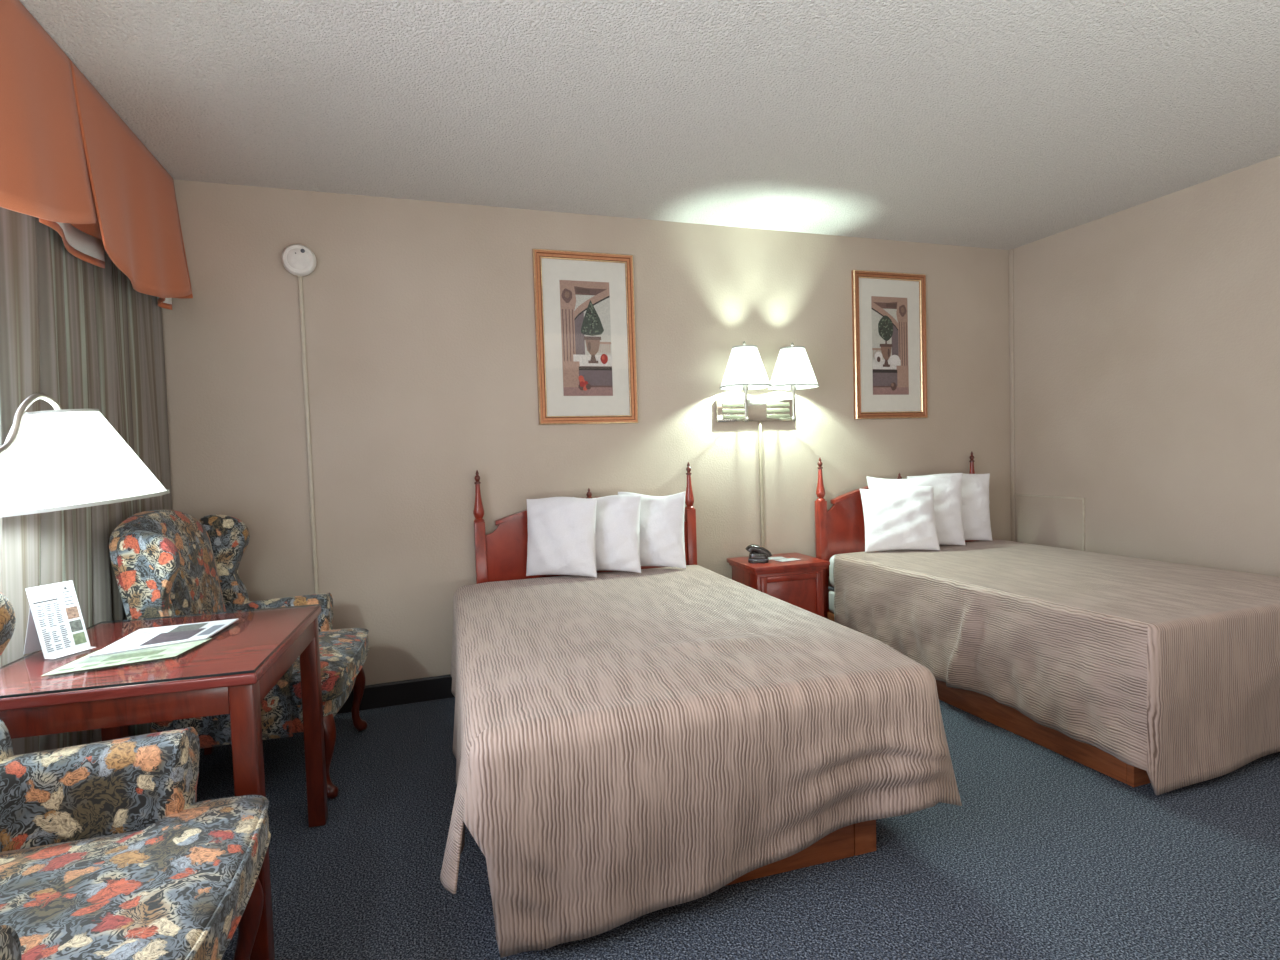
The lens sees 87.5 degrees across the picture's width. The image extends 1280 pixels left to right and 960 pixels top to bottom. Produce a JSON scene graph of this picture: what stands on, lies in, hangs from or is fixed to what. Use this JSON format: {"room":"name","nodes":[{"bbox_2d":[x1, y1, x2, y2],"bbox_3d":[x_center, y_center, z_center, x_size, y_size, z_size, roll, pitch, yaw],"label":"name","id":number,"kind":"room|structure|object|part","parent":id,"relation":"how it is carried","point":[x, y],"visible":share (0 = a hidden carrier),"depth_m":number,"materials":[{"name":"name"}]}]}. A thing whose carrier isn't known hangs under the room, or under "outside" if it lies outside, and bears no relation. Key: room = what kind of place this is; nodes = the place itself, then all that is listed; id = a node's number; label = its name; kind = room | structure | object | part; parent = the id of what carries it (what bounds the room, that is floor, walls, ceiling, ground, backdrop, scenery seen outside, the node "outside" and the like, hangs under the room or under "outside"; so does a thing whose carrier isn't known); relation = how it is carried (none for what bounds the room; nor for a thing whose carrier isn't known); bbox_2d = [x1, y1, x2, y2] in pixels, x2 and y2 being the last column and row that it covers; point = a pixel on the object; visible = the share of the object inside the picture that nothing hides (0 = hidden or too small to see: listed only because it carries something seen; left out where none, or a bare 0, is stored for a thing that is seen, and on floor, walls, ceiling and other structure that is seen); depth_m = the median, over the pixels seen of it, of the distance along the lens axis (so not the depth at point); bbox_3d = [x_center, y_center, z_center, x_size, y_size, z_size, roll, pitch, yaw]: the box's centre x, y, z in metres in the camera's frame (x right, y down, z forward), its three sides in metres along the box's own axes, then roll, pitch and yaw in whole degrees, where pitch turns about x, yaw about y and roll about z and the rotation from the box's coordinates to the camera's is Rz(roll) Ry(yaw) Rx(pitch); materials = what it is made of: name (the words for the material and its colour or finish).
{"room":"hotel room","nodes":[
{"label":"hotel room","id":0,"kind":"room"},
{"bbox_2d":[161,179,1010,684],"bbox_3d":[0.141,-0.188,3.721,5.082,2.440,0.100,-3,3,-18],"label":"wall","id":1,"kind":"structure","parent":0,"point":[419,315],"depth_m":3.33,"materials":[{"name":"paint"}]},
{"bbox_2d":[282,244,315,275],"bbox_3d":[-1.553,-1.002,3.045,0.142,0.142,0.052,-3,3,-18],"label":"smoke detector","id":2,"kind":"object","parent":1,"relation":"attached to","point":[297,259],"visible":1,"depth_m":3.03,"materials":[{"name":"white plastic"}]},
{"bbox_2d":[298,276,318,593],"bbox_3d":[-1.528,0.027,3.107,0.018,1.936,0.013,-3,3,-18],"label":"cable conduit","id":3,"kind":"object","parent":1,"relation":"attached to","point":[300,280],"visible":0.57,"depth_m":3.09,"materials":[{"name":"beige plastic"}]},
{"bbox_2d":[337,674,454,713],"bbox_3d":[0.196,0.975,3.717,4.882,0.114,0.012,-3,3,-18],"label":"baseboard","id":4,"kind":"structure","parent":1,"relation":"attached to","point":[387,694],"depth_m":3.26,"materials":[{"name":"plastic"}]},
{"bbox_2d":[532,249,637,424],"bbox_3d":[-0.279,-0.740,3.498,0.533,0.890,0.024,-3,3,-18],"label":"framed picture","id":5,"kind":"object","parent":1,"relation":"attached to","point":[584,301],"visible":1,"depth_m":3.50,"materials":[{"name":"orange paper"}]},
{"bbox_2d":[559,280,612,395],"bbox_3d":[-0.279,-0.740,3.499,0.266,0.596,0.006,-3,3,-18],"label":"print","id":6,"kind":"object","parent":5,"relation":"attached to","point":[585,306],"depth_m":3.50,"materials":[{"name":"paper"}]},
{"bbox_2d":[758,422,764,547],"bbox_3d":[0.709,0.338,3.865,0.018,1.342,0.019,-3,3,-18],"label":"cord cover","id":7,"kind":"object","parent":1,"relation":"attached to","point":[759,423],"visible":0.53,"depth_m":3.84,"materials":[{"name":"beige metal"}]},
{"bbox_2d":[715,341,818,421],"bbox_3d":[0.714,-0.542,3.696,0.578,0.441,0.289,-3,3,-18],"label":"wall lamp","id":8,"kind":"object","parent":1,"relation":"attached to","point":[745,371],"visible":1,"depth_m":3.66,"materials":[{"name":"silver metal"}]},
{"bbox_3d":[0.564,-0.427,3.706,0.020,0.204,0.135,-2,2,-12],"label":"arm","id":9,"kind":"part","parent":8,"relation":"part of","materials":[{"name":"silver metal"}]},
{"bbox_3d":[0.568,-0.721,3.637,0.137,0.008,0.137,-3,3,-18],"label":"shade trim","id":10,"kind":"part","parent":8,"relation":"part of","materials":[{"name":"white fabric"}]},
{"bbox_2d":[742,385,747,390],"bbox_3d":[0.575,-0.512,3.646,0.032,0.054,0.031,-3,3,-18],"label":"socket","id":11,"kind":"object","parent":8,"relation":"attached to","point":[745,388],"depth_m":3.63,"materials":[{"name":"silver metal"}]},
{"bbox_3d":[0.572,-0.613,3.642,0.276,0.218,0.276,-3,3,-18],"label":"lamp shade","id":12,"kind":"part","parent":8,"relation":"part of","materials":[{"name":"white fabric"}]},
{"bbox_3d":[0.575,-0.507,3.646,0.280,0.008,0.280,-3,3,-18],"label":"shade trim","id":13,"kind":"part","parent":8,"relation":"part of","materials":[{"name":"white fabric"}]},
{"bbox_3d":[0.836,-0.439,3.797,0.020,0.204,0.135,-3,3,-26],"label":"arm","id":14,"kind":"part","parent":8,"relation":"part of","materials":[{"name":"silver metal"}]},
{"bbox_3d":[0.851,-0.734,3.731,0.137,0.008,0.137,-3,3,-18],"label":"shade trim","id":15,"kind":"part","parent":8,"relation":"part of","materials":[{"name":"white fabric"}]},
{"bbox_3d":[0.854,-0.626,3.736,0.276,0.218,0.276,-3,3,-18],"label":"lamp shade","id":16,"kind":"part","parent":8,"relation":"part of","materials":[{"name":"white fabric"}]},
{"bbox_3d":[0.857,-0.520,3.740,0.280,0.008,0.280,-3,3,-18],"label":"shade trim","id":17,"kind":"part","parent":8,"relation":"part of","materials":[{"name":"white fabric"}]},
{"bbox_2d":[851,270,927,418],"bbox_3d":[1.540,-0.824,4.106,0.533,0.890,0.024,-3,3,-18],"label":"framed picture","id":18,"kind":"object","parent":1,"relation":"attached to","point":[889,308],"visible":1,"depth_m":4.11,"materials":[{"name":"orange paper"}]},
{"bbox_2d":[871,296,908,394],"bbox_3d":[1.539,-0.824,4.107,0.266,0.596,0.005,-3,3,-18],"label":"print","id":19,"kind":"object","parent":18,"relation":"attached to","point":[889,314],"depth_m":4.11,"materials":[{"name":"paper"}]},
{"bbox_2d":[19,0,1279,249],"bbox_3d":[0.833,-1.377,1.489,5.082,0.080,4.700,-3,3,-18],"label":"ceiling","id":20,"kind":"structure","parent":0,"point":[992,124],"depth_m":2.38,"materials":[{"name":"white paint"}]},
{"bbox_2d":[196,697,1279,959],"bbox_3d":[0.913,1.139,1.595,5.082,0.080,4.700,-3,3,-18],"label":"floor","id":21,"kind":"structure","parent":0,"point":[1045,854],"depth_m":1.86,"materials":[{"name":"carpet"}]},
{"bbox_2d":[0,393,169,517],"bbox_3d":[-1.367,0.482,1.563,0.383,1.380,0.632,-2,2,-11],"label":"floor lamp","id":22,"kind":"object","parent":21,"relation":"on","point":[58,459],"visible":1,"depth_m":1.56,"materials":[{"name":"white fabric"}]},
{"bbox_3d":[-1.434,-0.070,1.471,0.015,0.264,0.369,-2,2,3],"label":"arm","id":23,"kind":"part","parent":22,"relation":"part of","materials":[{"name":"silver metal"}]},
{"bbox_3d":[-1.429,-0.163,1.644,0.157,0.008,0.157,-8,6,-18],"label":"shade trim","id":24,"kind":"part","parent":22,"relation":"part of","materials":[{"name":"white fabric"}]},
{"bbox_3d":[-1.405,0.058,1.667,0.384,0.008,0.384,-8,6,-18],"label":"shade trim","id":25,"kind":"part","parent":22,"relation":"part of","materials":[{"name":"white fabric"}]},
{"bbox_2d":[0,592,270,959],"bbox_3d":[-1.077,0.665,1.098,0.729,1.035,0.793,-2,3,-15],"label":"chair","id":26,"kind":"object","parent":21,"relation":"on","point":[109,850],"visible":1,"depth_m":1.28,"materials":[{"name":"fabric"}]},
{"bbox_3d":[-1.004,0.769,0.789,0.423,0.386,0.146,-2,3,-15],"label":"arm","id":27,"kind":"part","parent":26,"relation":"part of","materials":[{"name":"fabric"}]},
{"bbox_3d":[-1.176,0.748,1.406,0.423,0.386,0.146,-2,3,-15],"label":"arm","id":28,"kind":"part","parent":26,"relation":"part of","materials":[{"name":"fabric"}]},
{"bbox_2d":[0,796,268,959],"bbox_3d":[-0.986,0.759,1.126,0.541,0.127,0.689,-2,3,-15],"label":"seat cushion","id":29,"kind":"object","parent":26,"relation":"on","point":[171,879],"depth_m":1.18,"materials":[{"name":"fabric"}]},
{"bbox_3d":[-0.871,1.007,1.468,0.080,0.300,0.080,-2,3,-15],"label":"leg","id":30,"kind":"part","parent":26,"relation":"part of","materials":[{"name":"brown wood"}]},
{"bbox_2d":[0,606,327,959],"bbox_3d":[-1.263,0.800,1.814,0.630,0.716,0.724,-2,2,-15],"label":"table","id":31,"kind":"object","parent":21,"relation":"on","point":[245,643],"visible":0.84,"depth_m":1.56,"materials":[{"name":"brown wood"}]},
{"bbox_3d":[-1.615,0.814,2.060,0.052,0.691,0.052,-2,2,-15],"label":"leg","id":32,"kind":"part","parent":31,"relation":"part of","materials":[{"name":"brown wood"}]},
{"bbox_2d":[0,604,319,698],"bbox_3d":[-1.275,0.440,1.799,0.622,0.006,0.716,-2,2,-15],"label":"glass","id":33,"kind":"object","parent":31,"relation":"on","point":[317,605],"visible":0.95,"depth_m":1.54,"materials":[{"name":"clear glass"}]},
{"bbox_2d":[23,580,95,658],"bbox_3d":[-1.513,0.358,1.731,0.130,0.176,0.108,-1,3,15],"label":"tent card","id":34,"kind":"object","parent":33,"relation":"on","point":[55,626],"visible":1,"depth_m":1.72,"materials":[{"name":"white paper"}]},
{"bbox_2d":[65,606,79,619],"bbox_3d":[-1.494,0.349,1.760,0.008,0.030,0.028,-1,3,15],"label":"picture","id":35,"kind":"object","parent":34,"relation":"on","point":[71,612],"depth_m":1.76},
{"bbox_2d":[69,619,82,631],"bbox_3d":[-1.484,0.383,1.759,0.008,0.028,0.028,-1,3,15],"label":"picture","id":36,"kind":"object","parent":34,"relation":"on","point":[75,625],"depth_m":1.76},
{"bbox_2d":[73,632,86,644],"bbox_3d":[-1.473,0.416,1.758,0.008,0.028,0.028,-1,3,16],"label":"picture","id":37,"kind":"object","parent":34,"relation":"on","point":[79,638],"depth_m":1.76},
{"bbox_2d":[40,638,211,676],"bbox_3d":[-1.268,0.440,1.675,0.290,0.002,0.210,-3,3,-18],"label":"leaflet","id":38,"kind":"object","parent":33,"relation":"on","point":[86,662],"visible":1,"depth_m":1.66,"materials":[{"name":"grey paper"}]},
{"bbox_2d":[56,649,165,671],"bbox_3d":[-1.282,0.440,1.641,0.205,0.001,0.108,-3,3,-18],"label":"picture","id":39,"kind":"object","parent":38,"relation":"on","point":[157,651],"depth_m":1.66},
{"bbox_2d":[89,618,238,656],"bbox_3d":[-1.292,0.430,1.843,0.265,0.005,0.285,-3,3,-18],"label":"menu card","id":40,"kind":"object","parent":33,"relation":"on","point":[145,638],"visible":1,"depth_m":1.83,"materials":[{"name":"white paper"}]},
{"bbox_2d":[139,628,205,645],"bbox_3d":[-1.273,0.428,1.827,0.118,0.001,0.146,-3,3,-18],"label":"picture","id":41,"kind":"object","parent":40,"relation":"on","point":[175,636],"depth_m":1.82},
{"bbox_2d":[168,623,207,632],"bbox_3d":[-1.297,0.424,1.919,0.082,0.001,0.091,-3,3,-18],"label":"picture","id":42,"kind":"object","parent":40,"relation":"on","point":[194,626],"depth_m":1.92},
{"bbox_3d":[-0.910,0.812,1.570,0.052,0.691,0.052,-2,2,-15],"label":"leg","id":43,"kind":"part","parent":31,"relation":"part of","materials":[{"name":"brown wood"}]},
{"bbox_3d":[-1.075,0.791,2.200,0.052,0.691,0.052,-2,2,-15],"label":"leg","id":44,"kind":"part","parent":31,"relation":"part of","materials":[{"name":"brown wood"}]},
{"bbox_2d":[109,509,369,798],"bbox_3d":[-1.466,0.615,2.571,0.729,1.035,0.793,-2,2,-13],"label":"chair","id":45,"kind":"object","parent":21,"relation":"on","point":[167,562],"visible":0.63,"depth_m":2.38,"materials":[{"name":"fabric"}]},
{"bbox_3d":[-1.727,0.426,2.503,0.206,0.635,0.564,-2,2,-13],"label":"backrest","id":46,"kind":"part","parent":45,"relation":"part of","materials":[{"name":"fabric"}]},
{"bbox_3d":[-1.766,0.999,2.776,0.085,0.270,0.045,-2,2,-13],"label":"leg","id":47,"kind":"part","parent":45,"relation":"part of","materials":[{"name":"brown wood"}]},
{"bbox_3d":[-1.407,0.719,2.259,0.423,0.386,0.146,-2,2,-13],"label":"arm","id":48,"kind":"part","parent":45,"relation":"part of","materials":[{"name":"fabric"}]},
{"bbox_3d":[-1.433,0.821,2.586,0.572,0.110,0.646,-2,2,-13],"label":"seat rail","id":49,"kind":"part","parent":45,"relation":"part of","materials":[{"name":"fabric"}]},
{"bbox_3d":[-1.552,0.698,2.883,0.423,0.386,0.146,-2,2,-13],"label":"arm","id":50,"kind":"part","parent":45,"relation":"part of","materials":[{"name":"fabric"}]},
{"bbox_2d":[290,628,367,705],"bbox_3d":[-1.375,0.710,2.595,0.541,0.127,0.689,-2,2,-13],"label":"seat cushion","id":51,"kind":"object","parent":45,"relation":"on","point":[343,652],"depth_m":2.49,"materials":[{"name":"fabric"}]},
{"bbox_3d":[-1.114,0.977,2.367,0.081,0.300,0.079,-2,2,-13],"label":"leg","id":52,"kind":"part","parent":45,"relation":"part of","materials":[{"name":"brown wood"}]},
{"bbox_3d":[-1.245,0.957,2.932,0.080,0.300,0.080,-2,2,-13],"label":"leg","id":53,"kind":"part","parent":45,"relation":"part of","materials":[{"name":"brown wood"}]},
{"bbox_2d":[473,462,696,583],"bbox_3d":[-0.252,0.489,3.508,1.184,1.130,0.054,-3,3,-18],"label":"headboard","id":54,"kind":"object","parent":21,"relation":"on","point":[501,554],"visible":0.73,"depth_m":3.35,"materials":[{"name":"red wood"}]},
{"bbox_3d":[-0.784,0.643,3.335,0.052,0.872,0.052,-3,3,-18],"label":"post","id":55,"kind":"part","parent":54,"relation":"part of","materials":[{"name":"red wood"}]},
{"bbox_3d":[-0.510,0.159,3.407,0.453,0.116,0.044,-3,3,-18],"label":"cap moulding","id":56,"kind":"part","parent":54,"relation":"part of","materials":[{"name":"red wood"}]},
{"bbox_3d":[-0.256,0.367,3.503,1.090,0.535,0.022,-3,3,-18],"label":"panel","id":57,"kind":"part","parent":54,"relation":"part of","materials":[{"name":"red wood"}]},
{"bbox_3d":[0.287,0.594,3.693,0.052,0.872,0.052,-3,3,-18],"label":"post","id":58,"kind":"part","parent":54,"relation":"part of","materials":[{"name":"red wood"}]},
{"bbox_2d":[727,553,829,616],"bbox_3d":[0.760,0.727,3.684,0.444,0.577,0.360,-3,3,-16],"label":"nightstand","id":59,"kind":"object","parent":21,"relation":"on","point":[799,583],"visible":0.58,"depth_m":3.54,"materials":[{"name":"red wood"}]},
{"bbox_2d":[745,544,771,562],"bbox_3d":[0.642,0.396,3.617,0.144,0.095,0.090,-1,2,12],"label":"telephone","id":60,"kind":"object","parent":59,"relation":"on","point":[758,554],"visible":1,"depth_m":3.59,"materials":[{"name":"plastic"}]},
{"bbox_2d":[768,556,786,559],"bbox_3d":[0.741,0.435,3.716,0.130,0.002,0.075,-2,2,-10],"label":"note card","id":61,"kind":"object","parent":59,"relation":"on","point":[780,557],"visible":0.64,"depth_m":3.70,"materials":[{"name":"white paper"}]},
{"bbox_2d":[775,558,800,561],"bbox_3d":[0.806,0.436,3.648,0.125,0.002,0.070,-3,3,-24],"label":"note card","id":62,"kind":"object","parent":59,"relation":"on","point":[787,559],"visible":1,"depth_m":3.64,"materials":[{"name":"white paper"}]},
{"bbox_3d":[0.803,0.720,3.537,0.300,0.400,0.008,-3,3,-16],"label":"door","id":63,"kind":"part","parent":59,"relation":"part of","materials":[{"name":"red wood"}]},
{"bbox_2d":[725,820,875,885],"bbox_3d":[-0.057,0.976,2.620,1.065,0.220,1.692,-3,3,-16],"label":"bed base","id":64,"kind":"object","parent":21,"relation":"on","point":[855,839],"visible":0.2,"depth_m":1.92,"materials":[{"name":"brown wood"}]},
{"bbox_2d":[815,451,978,618],"bbox_3d":[1.610,0.404,4.131,1.184,1.130,0.054,-3,3,-18],"label":"headboard","id":65,"kind":"object","parent":21,"relation":"on","point":[840,529],"visible":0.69,"depth_m":3.97,"materials":[{"name":"red wood"}]},
{"bbox_3d":[1.079,0.557,3.958,0.052,0.872,0.052,-3,3,-18],"label":"post","id":66,"kind":"part","parent":65,"relation":"part of","materials":[{"name":"red wood"}]},
{"bbox_3d":[1.353,0.073,4.030,0.453,0.116,0.044,-3,3,-18],"label":"cap moulding","id":67,"kind":"part","parent":65,"relation":"part of","materials":[{"name":"red wood"}]},
{"bbox_3d":[1.606,0.281,4.126,1.090,0.535,0.022,-3,3,-18],"label":"panel","id":68,"kind":"part","parent":65,"relation":"part of","materials":[{"name":"red wood"}]},
{"bbox_2d":[828,612,1150,786],"bbox_3d":[1.935,0.885,3.283,1.160,0.220,1.750,-3,3,-19],"label":"bed base","id":69,"kind":"object","parent":21,"relation":"on","point":[984,707],"visible":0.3,"depth_m":2.61,"materials":[{"name":"brown wood"}]},
{"bbox_2d":[828,555,834,612],"bbox_3d":[1.934,0.603,3.247,1.168,0.343,1.800,-3,3,-19],"label":"mattress","id":70,"kind":"object","parent":69,"relation":"on","point":[831,592],"visible":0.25,"depth_m":3.86,"materials":[{"name":"grey fabric"}]},
{"bbox_2d":[833,540,1279,794],"bbox_3d":[1.959,0.694,3.154,1.344,0.566,1.723,-3,3,-19],"label":"bedspread","id":71,"kind":"object","parent":70,"relation":"on","point":[1169,670],"visible":0.97,"depth_m":2.48,"materials":[{"name":"beige fabric"}]},
{"bbox_2d":[860,486,939,551],"bbox_3d":[1.470,0.217,3.790,0.417,0.365,0.168,-2,2,5],"label":"pillow","id":72,"kind":"object","parent":71,"relation":"on","point":[896,517],"visible":1,"depth_m":3.74,"materials":[{"name":"white fabric"}]},
{"bbox_2d":[866,473,965,544],"bbox_3d":[1.619,0.179,3.921,0.560,0.424,0.136,-2,2,2],"label":"pillow","id":73,"kind":"object","parent":71,"relation":"on","point":[947,487],"visible":0.53,"depth_m":3.89,"materials":[{"name":"white fabric"}]},
{"bbox_2d":[907,473,992,540],"bbox_3d":[1.874,0.169,4.043,0.520,0.418,0.128,-2,2,1],"label":"pillow","id":74,"kind":"object","parent":71,"relation":"on","point":[975,487],"visible":0.36,"depth_m":4.02,"materials":[{"name":"white fabric"}]},
{"bbox_3d":[2.183,0.912,2.456,1.085,0.220,0.025,-3,3,-19],"label":"foot panel","id":75,"kind":"part","parent":69,"relation":"part of","materials":[{"name":"brown wood"}]},
{"bbox_2d":[1013,155,1279,576],"bbox_3d":[3.249,-0.226,2.284,0.100,2.440,4.600,-3,3,-18],"label":"wall","id":76,"kind":"structure","parent":0,"point":[1147,334],"depth_m":3.52,"materials":[{"name":"paint"}]},
{"bbox_2d":[1009,249,1014,541],"bbox_3d":[2.467,-0.349,4.428,0.012,2.326,0.029,-3,3,-18],"label":"trim","id":77,"kind":"structure","parent":76,"relation":"attached to","point":[1011,269],"depth_m":4.41,"materials":[{"name":"paint"}]},
{"bbox_2d":[1014,494,1084,550],"bbox_3d":[2.575,0.459,4.217,0.013,0.720,0.484,-3,3,-18],"label":"access panel","id":78,"kind":"object","parent":76,"relation":"attached to","point":[1052,521],"visible":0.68,"depth_m":4.18,"materials":[{"name":"paint"}]},
{"bbox_3d":[-1.471,-0.009,0.706,0.100,2.440,4.600,-3,3,-18],"label":"wall","id":79,"kind":"structure","parent":0,"visible":0},
{"bbox_2d":[0,0,192,309],"bbox_3d":[-1.626,-0.958,1.577,0.240,0.602,2.786,-3,3,-18],"label":"window valance","id":80,"kind":"object","parent":79,"relation":"attached to","point":[69,161],"visible":1,"depth_m":2.02,"materials":[{"name":"fabric"}]},
{"bbox_2d":[0,207,172,754],"bbox_3d":[-1.860,-0.049,2.246,0.089,2.355,1.406,-3,3,-18],"label":"window curtain","id":81,"kind":"object","parent":80,"relation":"hanging from","point":[76,332],"visible":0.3,"depth_m":2.14,"materials":[{"name":"grey fabric"}]},
{"bbox_3d":[-0.059,0.691,2.583,1.173,0.350,1.740,-3,3,-16],"label":"mattress","id":82,"kind":"object","parent":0,"visible":0},
{"bbox_2d":[440,565,961,957],"bbox_3d":[-0.011,0.773,2.483,1.408,0.587,1.786,-3,3,-16],"label":"bedspread","id":83,"kind":"object","parent":82,"relation":"on","point":[628,746],"visible":1,"depth_m":1.71,"materials":[{"name":"beige fabric"}]},
{"bbox_2d":[526,497,596,577],"bbox_3d":[-0.384,0.276,3.252,0.371,0.387,0.151,-1,3,18],"label":"pillow","id":84,"kind":"object","parent":83,"relation":"on","point":[561,530],"visible":1,"depth_m":3.20,"materials":[{"name":"white fabric"}]},
{"bbox_2d":[595,495,640,572],"bbox_3d":[-0.167,0.267,3.333,0.361,0.384,0.144,-1,2,14],"label":"pillow","id":85,"kind":"object","parent":83,"relation":"on","point":[617,539],"visible":0.61,"depth_m":3.27,"materials":[{"name":"white fabric"}]},
{"bbox_2d":[618,491,685,568],"bbox_3d":[0.058,0.253,3.413,0.362,0.390,0.149,-1,2,12],"label":"pillow","id":86,"kind":"object","parent":83,"relation":"on","point":[661,534],"visible":0.73,"depth_m":3.35,"materials":[{"name":"white fabric"}]}
]}

